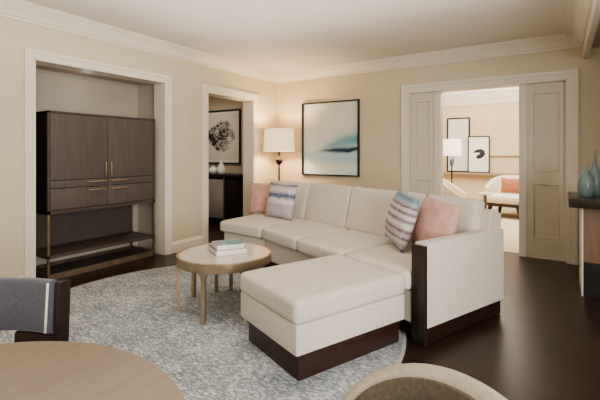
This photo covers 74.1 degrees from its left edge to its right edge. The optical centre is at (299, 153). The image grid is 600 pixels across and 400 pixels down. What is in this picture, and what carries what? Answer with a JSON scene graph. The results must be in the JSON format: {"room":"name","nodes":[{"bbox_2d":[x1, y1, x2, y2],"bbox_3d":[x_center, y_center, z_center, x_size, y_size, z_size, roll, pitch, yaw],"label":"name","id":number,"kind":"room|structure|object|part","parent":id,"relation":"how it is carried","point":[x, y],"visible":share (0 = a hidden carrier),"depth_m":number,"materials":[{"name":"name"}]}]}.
{"room":"hotel room","nodes":[
{"label":"hotel room","id":0,"kind":"room"},
{"bbox_2d":[36,65,146,84],"bbox_3d":[-2.501,-0.985,4.573,0.637,0.130,1.853,0,0,33],"label":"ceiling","id":1,"kind":"structure","parent":0,"point":[37,66],"depth_m":4.62,"materials":[{"name":"beige paint"}]},
{"bbox_2d":[0,16,275,276],"bbox_3d":[-2.874,-0.050,3.244,0.200,2.600,8.667,0,0,33],"label":"wall","id":2,"kind":"structure","parent":0,"point":[188,78],"depth_m":4.44,"materials":[{"name":"beige paint"}]},
{"bbox_2d":[36,68,153,238],"bbox_3d":[-2.501,0.100,4.573,0.637,2.300,1.853,0,0,33],"label":"wall niche","id":3,"kind":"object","parent":2,"relation":"in","point":[55,91],"depth_m":4.87,"materials":[{"name":"beige paint"}]},
{"bbox_2d":[36,239,152,265],"bbox_3d":[-2.426,1.180,4.524,0.457,0.140,1.613,0,0,33],"label":"baseboard","id":4,"kind":"structure","parent":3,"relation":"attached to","point":[148,243],"depth_m":4.87,"materials":[{"name":"beige wood"}]},
{"bbox_2d":[24,47,171,277],"bbox_3d":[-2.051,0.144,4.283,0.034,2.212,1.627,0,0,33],"label":"trim","id":5,"kind":"structure","parent":2,"relation":"attached to","point":[30,55],"depth_m":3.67,"materials":[{"name":"white wood"}]},
{"bbox_2d":[172,235,202,252],"bbox_3d":[-1.465,1.180,5.189,0.018,0.140,0.539,0,0,33],"label":"baseboard","id":6,"kind":"object","parent":2,"relation":"attached to","point":[179,245],"visible":0.87,"depth_m":5.16,"materials":[{"name":"beige wood"}]},
{"bbox_2d":[202,84,258,243],"bbox_3d":[-0.996,0.152,5.889,0.034,2.195,1.180,0,0,33],"label":"trim","id":7,"kind":"structure","parent":2,"relation":"attached to","point":[205,88],"depth_m":5.46,"materials":[{"name":"white wood"}]},
{"bbox_2d":[208,92,253,215],"bbox_3d":[-1.092,0.199,5.952,0.224,2.102,0.995,0,0,33],"label":"trim","id":8,"kind":"structure","parent":2,"relation":"attached to","point":[248,104],"depth_m":6.35,"materials":[{"name":"white wood"}]},
{"bbox_2d":[0,0,591,83],"bbox_3d":[-0.998,-1.275,2.012,4.288,0.150,8.667,0,0,33],"label":"trim","id":9,"kind":"structure","parent":2,"relation":"attached to","point":[20,10],"depth_m":4.78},
{"bbox_2d":[208,96,242,173],"bbox_3d":[-2.341,0.000,6.893,2.917,2.500,2.250,0,0,33],"label":"wall","id":10,"kind":"structure","parent":0,"point":[214,103],"depth_m":7.38,"materials":[{"name":"beige paint"}]},
{"bbox_2d":[208,109,240,163],"bbox_3d":[-1.556,-0.310,7.524,1.135,1.010,0.030,0,0,33],"label":"framed print","id":11,"kind":"object","parent":10,"relation":"attached to","point":[224,126],"visible":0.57,"depth_m":7.44},
{"bbox_2d":[23,0,567,95],"bbox_3d":[0.997,-1.390,3.293,7.550,0.080,13.400,0,0,33],"label":"ceiling","id":12,"kind":"structure","parent":0,"point":[277,36],"depth_m":4.16,"materials":[{"name":"white paint"}]},
{"bbox_2d":[57,209,599,399],"bbox_3d":[-0.068,1.278,3.903,10.000,0.064,13.250,0,0,33],"label":"floor","id":13,"kind":"structure","parent":0,"point":[543,342],"depth_m":2.73,"materials":[{"name":"brown wood"}]},
{"bbox_2d":[0,277,70,341],"bbox_3d":[-1.091,0.850,1.192,0.637,0.800,0.521,0,0,-15],"label":"dining chair","id":14,"kind":"object","parent":13,"relation":"on","point":[38,308],"visible":0.61,"depth_m":1.41,"materials":[{"name":"fabric"}]},
{"bbox_3d":[-0.939,0.694,1.418,0.168,0.112,0.041,0,0,12],"label":"rail","id":15,"kind":"part","parent":14,"relation":"part of","materials":[{"name":"brown wood"}]},
{"bbox_3d":[-0.855,0.853,1.408,0.029,0.795,0.071,0,0,23],"label":"post","id":16,"kind":"part","parent":14,"relation":"part of","materials":[{"name":"brown wood"}]},
{"bbox_2d":[0,341,184,399],"bbox_3d":[-0.682,0.879,0.574,1.024,0.741,1.024,0,0,33],"label":"dining table","id":17,"kind":"object","parent":13,"relation":"on","point":[31,370],"visible":1,"depth_m":0.91,"materials":[{"name":"brown wood"}]},
{"bbox_2d":[36,110,154,279],"bbox_3d":[-2.309,0.414,4.506,0.512,1.672,1.227,0,0,33],"label":"tall cabinet","id":18,"kind":"object","parent":13,"relation":"on","point":[92,170],"visible":0.88,"depth_m":4.34,"materials":[{"name":"brown wood"}]},
{"bbox_3d":[-2.462,0.925,3.886,0.022,0.650,0.022,0,0,33],"label":"leg","id":19,"kind":"part","parent":18,"relation":"part of","materials":[{"name":"brown metal"}]},
{"bbox_3d":[-2.290,0.455,4.144,0.017,0.210,0.582,0,0,33],"label":"drawer","id":20,"kind":"part","parent":18,"relation":"part of","materials":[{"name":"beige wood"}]},
{"bbox_3d":[-2.290,0.307,4.144,0.017,0.075,0.582,0,0,33],"label":"drawer","id":21,"kind":"part","parent":18,"relation":"part of","materials":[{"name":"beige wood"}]},
{"bbox_3d":[-2.290,-0.067,4.144,0.017,0.663,0.582,0,0,33],"label":"door","id":22,"kind":"part","parent":18,"relation":"part of","materials":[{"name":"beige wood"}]},
{"bbox_3d":[-2.513,0.802,4.648,0.016,0.405,1.195,0,0,33],"label":"panel","id":23,"kind":"part","parent":18,"relation":"part of","materials":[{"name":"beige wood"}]},
{"bbox_2d":[36,248,145,273],"bbox_3d":[-2.322,1.230,4.515,0.440,0.016,1.187,0,0,33],"label":"shelf","id":24,"kind":"object","parent":18,"relation":"on","point":[56,267],"depth_m":4.49,"materials":[{"name":"brown wood"}]},
{"bbox_2d":[36,231,153,259],"bbox_3d":[-2.322,1.020,4.515,0.480,0.030,1.227,0,0,33],"label":"shelf","id":25,"kind":"object","parent":18,"relation":"attached to","point":[90,243],"depth_m":4.44,"materials":[{"name":"brown wood"}]},
{"bbox_3d":[-2.322,1.220,4.515,0.480,0.060,1.227,0,0,33],"label":"rail","id":26,"kind":"part","parent":18,"relation":"part of","materials":[{"name":"brown wood"}]},
{"bbox_3d":[-2.130,0.089,4.389,0.020,1.022,1.227,0,0,33],"label":"frame","id":27,"kind":"part","parent":18,"relation":"part of","materials":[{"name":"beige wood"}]},
{"bbox_3d":[-1.969,0.455,4.633,0.017,0.210,0.582,0,0,33],"label":"drawer","id":28,"kind":"part","parent":18,"relation":"part of","materials":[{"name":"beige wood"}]},
{"bbox_3d":[-1.969,0.307,4.633,0.017,0.075,0.582,0,0,33],"label":"drawer","id":29,"kind":"part","parent":18,"relation":"part of","materials":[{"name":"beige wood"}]},
{"bbox_3d":[-1.969,-0.067,4.633,0.017,0.663,0.582,0,0,33],"label":"door","id":30,"kind":"part","parent":18,"relation":"part of","materials":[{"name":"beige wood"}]},
{"bbox_3d":[-2.183,0.925,5.144,0.022,0.650,0.022,0,0,33],"label":"leg","id":31,"kind":"part","parent":18,"relation":"part of","materials":[{"name":"brown metal"}]},
{"bbox_3d":[-1.800,0.925,4.893,0.022,0.650,0.022,0,0,33],"label":"leg","id":32,"kind":"part","parent":18,"relation":"part of","materials":[{"name":"brown metal"}]},
{"bbox_2d":[0,265,406,399],"bbox_3d":[-0.749,1.247,3.048,3.026,0.004,3.026,0,0,33],"label":"round rug","id":33,"kind":"object","parent":13,"relation":"on","point":[136,313],"visible":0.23,"depth_m":2.69,"materials":[{"name":"grey carpet"}]},
{"bbox_2d":[176,242,271,324],"bbox_3d":[-0.615,1.024,3.252,0.764,0.442,0.764,0,0,33],"label":"coffee table","id":34,"kind":"object","parent":33,"relation":"on","point":[194,259],"visible":0.82,"depth_m":3.06,"materials":[{"name":"wood"}]},
{"bbox_3d":[-0.963,1.058,3.154,0.030,0.374,0.080,0,0,-16],"label":"leg","id":35,"kind":"part","parent":34,"relation":"part of","materials":[{"name":"beige wood"}]},
{"bbox_3d":[-0.920,1.058,3.445,0.031,0.374,0.080,0,0,33],"label":"leg","id":36,"kind":"part","parent":34,"relation":"part of","materials":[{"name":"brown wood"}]},
{"bbox_3d":[-0.705,1.058,2.902,0.080,0.374,0.030,0,0,14],"label":"leg","id":37,"kind":"part","parent":34,"relation":"part of","materials":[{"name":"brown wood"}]},
{"bbox_3d":[-0.755,1.058,3.585,0.080,0.374,0.030,0,0,-23],"label":"leg","id":38,"kind":"part","parent":34,"relation":"part of","materials":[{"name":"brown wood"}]},
{"bbox_2d":[208,244,246,256],"bbox_3d":[-0.605,0.785,3.286,0.250,0.040,0.287,0,0,-27],"label":"book","id":39,"kind":"object","parent":34,"relation":"on","point":[215,252],"visible":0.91,"depth_m":3.17,"materials":[{"name":"white paper"}]},
{"bbox_2d":[211,239,243,250],"bbox_3d":[-0.595,0.747,3.264,0.222,0.037,0.202,0,0,-26],"label":"book","id":40,"kind":"object","parent":39,"relation":"on","point":[229,244],"visible":1,"depth_m":3.21,"materials":[{"name":"white paper"}]},
{"bbox_3d":[-0.626,1.058,3.613,0.080,0.374,0.030,0,0,-2],"label":"leg","id":41,"kind":"part","parent":34,"relation":"part of","materials":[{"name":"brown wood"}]},
{"bbox_2d":[240,254,404,380],"bbox_3d":[0.142,1.013,2.630,0.877,0.464,0.686,0,0,-35],"label":"ottoman","id":42,"kind":"object","parent":33,"relation":"on","point":[311,317],"visible":1,"depth_m":2.38,"materials":[{"name":"beige fabric"}]},
{"bbox_2d":[240,254,404,324],"bbox_3d":[0.142,0.856,2.630,0.877,0.150,0.686,0,0,-35],"label":"cushion","id":43,"kind":"object","parent":42,"relation":"on","point":[321,290],"depth_m":2.42,"materials":[{"name":"beige fabric"}]},
{"bbox_2d":[208,173,242,220],"bbox_3d":[-1.468,0.807,7.199,1.380,0.885,0.420,0,0,33],"label":"base cabinet","id":44,"kind":"object","parent":13,"relation":"on","point":[225,191],"visible":0.56,"depth_m":6.85,"materials":[{"name":"brown wood"}]},
{"bbox_3d":[-1.853,0.787,7.219,0.615,0.675,0.016,0,0,33],"label":"door","id":45,"kind":"part","parent":44,"relation":"part of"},
{"bbox_2d":[208,166,216,173],"bbox_3d":[-1.571,0.292,7.206,0.180,0.145,0.180,0,0,33],"label":"vase","id":46,"kind":"object","parent":44,"relation":"on","point":[213,170],"visible":0.93,"depth_m":7.14,"materials":[{"name":"white ceramic"}]},
{"bbox_3d":[-1.454,0.787,6.957,0.320,0.675,0.016,0,0,33],"label":"door","id":47,"kind":"part","parent":44,"relation":"part of","materials":[{"name":"brown wood"}]},
{"bbox_2d":[217,160,225,173],"bbox_3d":[-1.407,0.240,7.110,0.170,0.250,0.170,0,0,33],"label":"vase","id":48,"kind":"object","parent":44,"relation":"on","point":[221,169],"visible":0.98,"depth_m":7.06,"materials":[{"name":"white ceramic"}]},
{"bbox_3d":[-1.176,0.787,6.774,0.295,0.675,0.016,0,0,33],"label":"door","id":49,"kind":"part","parent":44,"relation":"part of","materials":[{"name":"black wood"}]},
{"bbox_2d":[263,128,294,180],"bbox_3d":[-0.327,0.434,6.222,0.492,1.632,0.492,0,0,33],"label":"floor lamp","id":50,"kind":"object","parent":13,"relation":"on","point":[275,139],"visible":0.75,"depth_m":6.02,"materials":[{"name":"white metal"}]},
{"bbox_3d":[-0.327,-0.208,6.222,0.492,0.347,0.492,0,0,33],"label":"lamp shade","id":51,"kind":"part","parent":50,"relation":"part of","materials":[{"name":"white fabric"}]},
{"bbox_2d":[220,180,503,346],"bbox_3d":[0.241,0.800,4.011,1.191,0.889,3.029,0,0,-35],"label":"sectional sofa","id":52,"kind":"object","parent":13,"relation":"on","point":[454,283],"visible":0.82,"depth_m":3.09,"materials":[{"name":"beige fabric"}]},
{"bbox_2d":[249,182,277,212],"bbox_3d":[-0.479,0.578,5.166,0.412,0.415,0.167,0,0,24],"label":"throw pillow","id":53,"kind":"object","parent":52,"relation":"on","point":[258,200],"visible":0.67,"depth_m":5.12,"materials":[{"name":"pink fabric"}]},
{"bbox_2d":[220,213,306,238],"bbox_3d":[-0.439,0.852,4.773,0.777,0.153,0.817,0,0,39],"label":"seat cushion","id":54,"kind":"object","parent":52,"relation":"on","point":[250,226],"depth_m":4.54,"materials":[{"name":"beige fabric"}]},
{"bbox_2d":[265,183,297,219],"bbox_3d":[-0.231,0.573,4.797,0.452,0.415,0.179,0,0,38],"label":"throw pillow","id":55,"kind":"object","parent":52,"relation":"on","point":[281,199],"visible":1,"depth_m":4.71,"materials":[{"name":"fabric"}]},
{"bbox_2d":[270,181,312,217],"bbox_3d":[-0.140,0.584,5.095,0.746,0.442,0.211,0,0,39],"label":"cushion","id":56,"kind":"object","parent":52,"relation":"on","point":[303,188],"depth_m":4.91,"materials":[{"name":"beige fabric"}]},
{"bbox_2d":[262,219,347,250],"bbox_3d":[0.044,0.852,4.263,0.790,0.153,0.831,0,0,-35],"label":"seat cushion","id":57,"kind":"object","parent":52,"relation":"on","point":[285,234],"depth_m":4.12,"materials":[{"name":"beige fabric"}]},
{"bbox_2d":[306,183,353,226],"bbox_3d":[0.348,0.584,4.566,0.221,0.442,0.716,0,0,-35],"label":"cushion","id":58,"kind":"object","parent":52,"relation":"on","point":[329,204],"depth_m":4.49,"materials":[{"name":"beige fabric"}]},
{"bbox_2d":[297,229,392,257],"bbox_3d":[0.450,0.852,3.679,0.790,0.153,0.724,0,0,-35],"label":"seat cushion","id":59,"kind":"object","parent":52,"relation":"on","point":[342,242],"depth_m":3.57,"materials":[{"name":"beige fabric"}]},
{"bbox_2d":[347,187,408,237],"bbox_3d":[0.767,0.584,3.963,0.221,0.442,0.708,0,0,-35],"label":"cushion","id":60,"kind":"object","parent":52,"relation":"on","point":[368,208],"depth_m":3.97,"materials":[{"name":"beige fabric"}]},
{"bbox_2d":[344,243,412,289],"bbox_3d":[0.836,0.852,3.123,0.790,0.153,0.673,0,0,-35],"label":"seat cushion","id":61,"kind":"object","parent":52,"relation":"on","point":[388,256],"depth_m":3.00,"materials":[{"name":"beige fabric"}]},
{"bbox_2d":[385,190,418,251],"bbox_3d":[0.843,0.547,3.331,0.210,0.449,0.541,0,0,-2],"label":"throw pillow","id":62,"kind":"object","parent":52,"relation":"on","point":[401,218],"visible":1,"depth_m":3.15,"materials":[{"name":"fabric"}]},
{"bbox_3d":[0.782,0.922,2.604,0.030,0.645,0.104,0,0,-35],"label":"arm panel","id":63,"kind":"part","parent":52,"relation":"part of","materials":[{"name":"brown wood"}]},
{"bbox_2d":[411,194,462,242],"bbox_3d":[1.055,0.558,3.098,0.203,0.450,0.474,0,0,-25],"label":"throw pillow","id":64,"kind":"object","parent":52,"relation":"on","point":[436,218],"visible":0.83,"depth_m":3.02,"materials":[{"name":"pink fabric"}]},
{"bbox_2d":[408,193,484,243],"bbox_3d":[1.181,0.584,3.366,0.221,0.442,0.700,0,0,-35],"label":"cushion","id":65,"kind":"object","parent":52,"relation":"on","point":[471,216],"depth_m":3.13,"materials":[{"name":"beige fabric"}]},
{"bbox_3d":[1.181,0.862,2.880,0.944,0.554,0.100,0,0,-35],"label":"arm","id":66,"kind":"part","parent":52,"relation":"part of","materials":[{"name":"beige fabric"}]},
{"bbox_3d":[0.639,0.790,4.296,0.316,0.690,3.025,0,0,-39],"label":"frame","id":67,"kind":"part","parent":52,"relation":"part of","materials":[{"name":"beige fabric"}]},
{"bbox_2d":[341,363,507,399],"bbox_3d":[0.180,0.890,0.780,0.575,0.720,0.801,0,0,-16],"label":"dining chair","id":68,"kind":"object","parent":13,"relation":"on","point":[406,381],"visible":1,"depth_m":1.02,"materials":[{"name":"fabric"}]},
{"bbox_3d":[0.294,0.710,0.813,0.252,0.320,0.718,0,0,-16],"label":"backrest","id":69,"kind":"part","parent":68,"relation":"part of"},
{"bbox_2d":[443,139,461,182],"bbox_3d":[2.758,0.495,7.221,0.330,1.510,0.330,0,0,33],"label":"floor lamp","id":70,"kind":"object","parent":13,"relation":"on","point":[451,147],"visible":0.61,"depth_m":7.09,"materials":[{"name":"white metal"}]},
{"bbox_3d":[2.758,0.140,7.221,0.092,0.240,0.092,0,0,33],"label":"stem","id":71,"kind":"part","parent":70,"relation":"part of","materials":[{"name":"grey glass"}]},
{"bbox_3d":[2.758,-0.113,7.221,0.330,0.295,0.330,0,0,33],"label":"lamp shade","id":72,"kind":"part","parent":70,"relation":"part of","materials":[{"name":"beige fabric"}]},
{"bbox_2d":[443,179,466,197],"bbox_3d":[2.595,0.829,6.668,0.785,0.847,0.830,0,0,26],"label":"armchair","id":73,"kind":"object","parent":13,"relation":"on","point":[449,189],"visible":0.06,"depth_m":6.88,"materials":[{"name":"beige fabric"}]},
{"bbox_2d":[478,192,491,208],"bbox_3d":[3.295,0.975,7.072,0.224,0.543,0.224,0,0,33],"label":"side table","id":74,"kind":"object","parent":13,"relation":"on","point":[481,193],"visible":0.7,"depth_m":7.04,"materials":[{"name":"white ceramic"}]},
{"bbox_3d":[3.295,0.988,7.072,0.220,0.516,0.220,0,0,33],"label":"stem","id":75,"kind":"part","parent":74,"relation":"part of","materials":[{"name":"brown wood"}]},
{"bbox_2d":[484,175,518,218],"bbox_3d":[4.157,0.849,7.884,0.845,0.807,0.890,0,0,-43],"label":"armchair","id":76,"kind":"object","parent":13,"relation":"on","point":[511,200],"visible":0.46,"depth_m":7.76,"materials":[{"name":"beige fabric"}]},
{"bbox_3d":[4.248,0.716,7.968,0.598,0.540,0.890,0,0,-43],"label":"backrest","id":77,"kind":"part","parent":76,"relation":"part of","materials":[{"name":"beige fabric"}]},
{"bbox_3d":[4.119,0.886,7.848,0.740,0.190,0.710,0,0,-43],"label":"seat","id":78,"kind":"part","parent":76,"relation":"part of","materials":[{"name":"beige fabric"}]},
{"bbox_3d":[4.119,0.996,7.848,0.700,0.050,0.680,0,0,-43],"label":"seat frame","id":79,"kind":"part","parent":76,"relation":"part of","materials":[{"name":"brown wood"}]},
{"bbox_2d":[501,178,518,192],"bbox_3d":[4.183,0.633,7.817,0.420,0.294,0.135,0,0,39],"label":"throw pillow","id":80,"kind":"object","parent":76,"relation":"on","point":[509,185],"visible":0.78,"depth_m":7.81,"materials":[{"name":"pink fabric"}]},
{"bbox_2d":[568,192,599,298],"bbox_3d":[3.057,0.818,3.370,1.300,0.865,0.730,0,0,33],"label":"base cabinet","id":81,"kind":"object","parent":13,"relation":"on","point":[589,207],"visible":1,"depth_m":3.46,"materials":[{"name":"brown wood"}]},
{"bbox_3d":[2.617,0.858,3.698,0.013,0.785,0.515,0,0,33],"label":"panel","id":82,"kind":"part","parent":81,"relation":"part of","materials":[{"name":"beige wood"}]},
{"bbox_2d":[568,192,599,208],"bbox_3d":[3.057,0.425,3.370,1.300,0.080,0.730,0,0,33],"label":"countertop","id":83,"kind":"structure","parent":81,"relation":"on","point":[575,200],"depth_m":3.39,"materials":[{"name":"brown wood"}]},
{"bbox_2d":[577,165,594,196],"bbox_3d":[2.584,0.242,3.591,0.132,0.285,0.132,0,0,33],"label":"bottle vase","id":84,"kind":"object","parent":83,"relation":"on","point":[585,184],"visible":1,"depth_m":3.55,"materials":[{"name":"teal ceramic"}]},
{"bbox_2d":[590,150,599,195],"bbox_3d":[2.723,0.175,3.667,0.120,0.420,0.120,0,0,33],"label":"bottle vase","id":85,"kind":"object","parent":83,"relation":"on","point":[595,171],"visible":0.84,"depth_m":3.63,"materials":[{"name":"teal ceramic"}]},
{"bbox_2d":[276,47,599,190],"bbox_3d":[2.354,-0.050,5.115,6.883,2.600,0.200,0,0,33],"label":"wall","id":86,"kind":"structure","parent":0,"point":[378,92],"depth_m":5.71,"materials":[{"name":"beige paint"}]},
{"bbox_2d":[302,99,359,176],"bbox_3d":[0.461,-0.234,6.210,1.010,1.158,0.045,0,0,33],"label":"framed painting","id":87,"kind":"object","parent":86,"relation":"attached to","point":[330,129],"visible":1,"depth_m":6.21,"materials":[{"name":"paint"}]},
{"bbox_2d":[411,92,433,194],"bbox_3d":[1.706,0.200,5.511,0.321,2.080,0.049,0,0,33],"label":"door","id":88,"kind":"structure","parent":86,"relation":"in","point":[422,104],"depth_m":5.50,"materials":[{"name":"beige wood"}]},
{"bbox_3d":[1.702,-0.255,5.505,0.201,0.940,0.035,0,0,33],"label":"panel","id":89,"kind":"part","parent":88,"relation":"part of","materials":[{"name":"beige wood"}]},
{"bbox_3d":[1.702,0.680,5.505,0.201,0.640,0.035,0,0,33],"label":"panel","id":90,"kind":"part","parent":88,"relation":"part of","materials":[{"name":"beige wood"}]},
{"bbox_2d":[434,91,442,195],"bbox_3d":[1.896,0.206,5.431,0.085,2.088,0.155,0,0,33],"label":"trim","id":91,"kind":"structure","parent":86,"relation":"attached to","point":[438,96],"depth_m":5.37,"materials":[{"name":"white wood"}]},
{"bbox_2d":[401,68,578,264],"bbox_3d":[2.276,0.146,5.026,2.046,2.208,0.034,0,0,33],"label":"trim","id":92,"kind":"structure","parent":86,"relation":"attached to","point":[572,75],"depth_m":4.54,"materials":[{"name":"white wood"}]},
{"bbox_2d":[519,84,526,256],"bbox_3d":[2.740,0.206,4.876,0.085,2.088,0.155,0,0,33],"label":"trim","id":93,"kind":"structure","parent":86,"relation":"attached to","point":[522,88],"depth_m":4.81,"materials":[{"name":"white wood"}]},
{"bbox_2d":[527,81,565,260],"bbox_3d":[2.918,0.200,4.715,0.390,2.080,0.049,0,0,33],"label":"door","id":94,"kind":"structure","parent":86,"relation":"in","point":[546,102],"depth_m":4.70,"materials":[{"name":"beige wood"}]},
{"bbox_3d":[2.914,-0.255,4.709,0.270,0.940,0.035,0,0,33],"label":"panel","id":95,"kind":"part","parent":94,"relation":"part of","materials":[{"name":"beige wood"}]},
{"bbox_3d":[2.914,0.680,4.709,0.270,0.640,0.035,0,0,33],"label":"panel","id":96,"kind":"part","parent":94,"relation":"part of","materials":[{"name":"beige wood"}]},
{"bbox_2d":[566,0,574,34],"bbox_3d":[0.727,-1.339,0.879,0.150,0.022,8.667,0,0,33],"label":"trim","id":97,"kind":"structure","parent":86,"relation":"attached to","point":[570,11],"depth_m":3.84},
{"bbox_2d":[443,102,518,199],"bbox_3d":[3.382,-0.050,7.151,7.300,2.600,4.333,0,0,33],"label":"wall","id":98,"kind":"structure","parent":0,"point":[499,121],"depth_m":8.95,"materials":[{"name":"beige paint"}]},
{"bbox_2d":[443,91,518,105],"bbox_3d":[4.451,-1.240,8.778,7.000,0.220,0.140,0,0,33],"label":"trim","id":99,"kind":"structure","parent":98,"relation":"attached to","point":[510,96],"depth_m":8.99,"materials":[{"name":"white paint"}]},
{"bbox_2d":[443,172,518,175],"bbox_3d":[4.872,0.460,8.507,6.000,0.050,0.130,0,0,33],"label":"trim","id":100,"kind":"structure","parent":98,"relation":"attached to","point":[459,173],"depth_m":8.97,"materials":[{"name":"brown wood"}]},
{"bbox_2d":[447,117,469,171],"bbox_3d":[3.711,-0.203,9.318,0.510,1.275,0.025,0,-1,33],"label":"framed print","id":101,"kind":"object","parent":100,"relation":"on","point":[457,128],"visible":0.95,"depth_m":9.30},
{"bbox_2d":[450,121,465,168],"bbox_3d":[3.712,-0.203,9.320,0.350,1.115,0.001,0,-1,33],"label":"picture","id":102,"kind":"object","parent":101,"relation":"attached to","point":[458,128],"depth_m":9.30},
{"bbox_2d":[468,136,489,172],"bbox_3d":[4.065,0.017,9.047,0.460,0.835,0.020,0,-1,33],"label":"framed print","id":103,"kind":"object","parent":100,"relation":"on","point":[478,146],"visible":1,"depth_m":9.04,"materials":[{"name":"white paper"}]},
{"bbox_2d":[487,205,515,210],"bbox_3d":[4.484,1.180,8.829,7.000,0.140,0.018,0,0,33],"label":"baseboard","id":104,"kind":"structure","parent":98,"relation":"attached to","point":[493,207],"depth_m":8.79,"materials":[{"name":"white wood"}]},
{"bbox_2d":[490,153,518,155],"bbox_3d":[5.784,0.020,7.956,3.870,0.060,0.050,0,0,33],"label":"trim","id":105,"kind":"structure","parent":98,"relation":"attached to","point":[491,154],"depth_m":8.76,"materials":[{"name":"beige wood"}]},
{"bbox_2d":[583,0,599,58],"bbox_3d":[0.815,-1.205,0.821,0.050,0.290,8.667,0,0,33],"label":"ceiling beam","id":106,"kind":"structure","parent":0,"point":[594,17],"depth_m":3.43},
{"bbox_2d":[591,20,599,47],"bbox_3d":[2.807,-1.260,2.802,1.105,0.180,3.167,0,0,33],"label":"ceiling","id":107,"kind":"structure","parent":0,"point":[596,43],"depth_m":4.08,"materials":[{"name":"beige paint"}]}
]}

